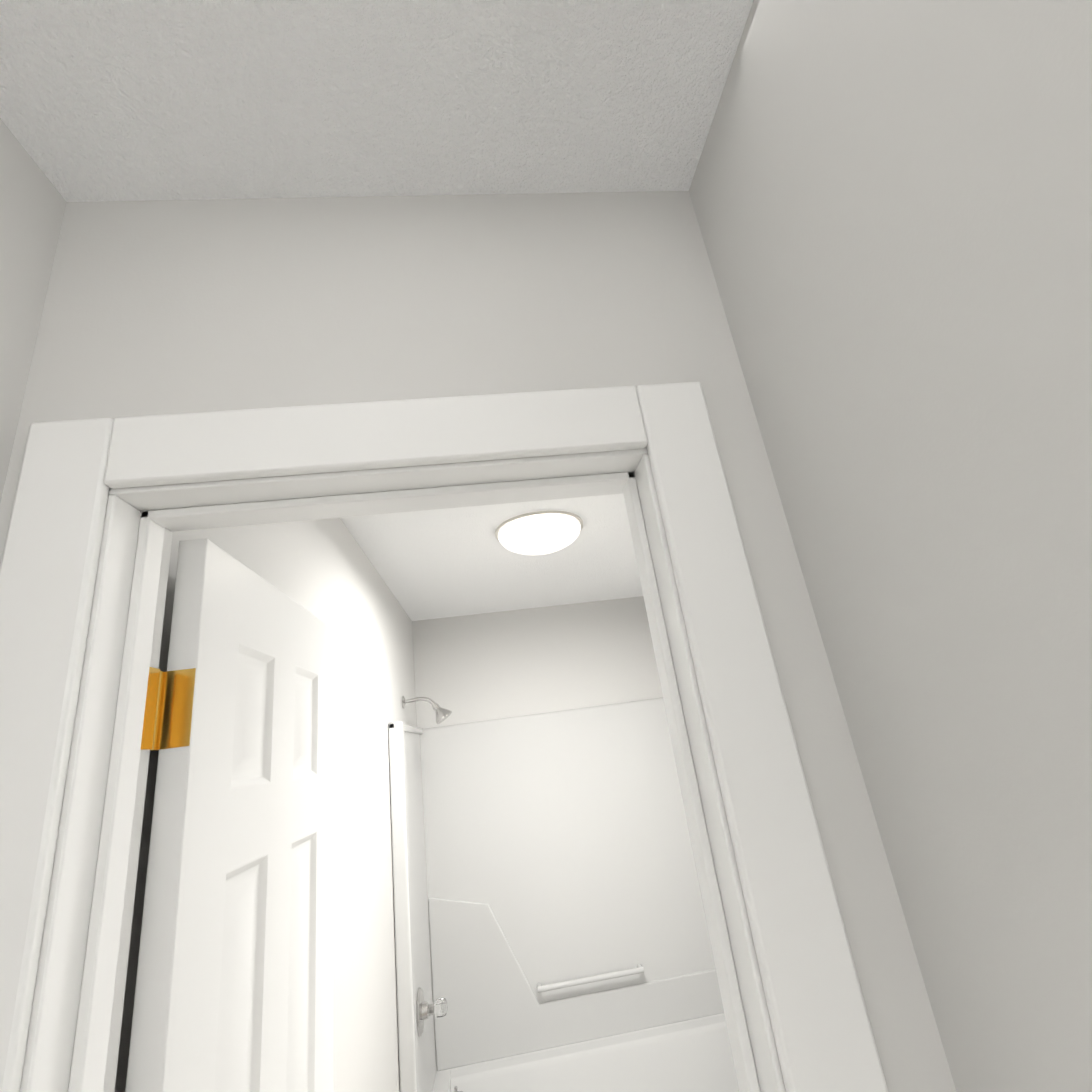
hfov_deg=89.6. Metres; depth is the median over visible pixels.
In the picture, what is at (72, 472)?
door frame
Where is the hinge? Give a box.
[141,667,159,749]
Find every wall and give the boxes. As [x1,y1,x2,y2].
[0,118,66,503]
[0,191,956,1091]
[115,518,416,1091]
[412,596,662,728]
[689,0,1091,1091]
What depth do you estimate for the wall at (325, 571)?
1.61 m
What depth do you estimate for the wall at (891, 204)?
0.43 m
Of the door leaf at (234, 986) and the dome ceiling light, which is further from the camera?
the dome ceiling light
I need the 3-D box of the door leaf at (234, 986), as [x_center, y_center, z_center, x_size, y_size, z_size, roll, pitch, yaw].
[-0.361,1.040,0.672,0.035,2.028,0.595,-5,-19,-7]
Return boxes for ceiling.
[0,0,752,620]
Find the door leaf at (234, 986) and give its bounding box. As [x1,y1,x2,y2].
[125,538,333,1091]
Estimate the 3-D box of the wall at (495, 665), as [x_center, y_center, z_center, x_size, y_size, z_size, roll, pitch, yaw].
[0.097,1.553,2.962,1.475,2.484,0.115,-5,-19,-7]
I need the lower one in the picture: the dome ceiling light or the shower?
the shower
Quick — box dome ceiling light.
[495,510,582,554]
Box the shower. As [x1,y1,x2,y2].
[388,696,738,1091]
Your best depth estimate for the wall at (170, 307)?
0.71 m
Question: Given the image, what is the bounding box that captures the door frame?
[0,382,887,1091]
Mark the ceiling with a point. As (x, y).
(124, 100)
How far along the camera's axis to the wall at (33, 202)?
0.65 m

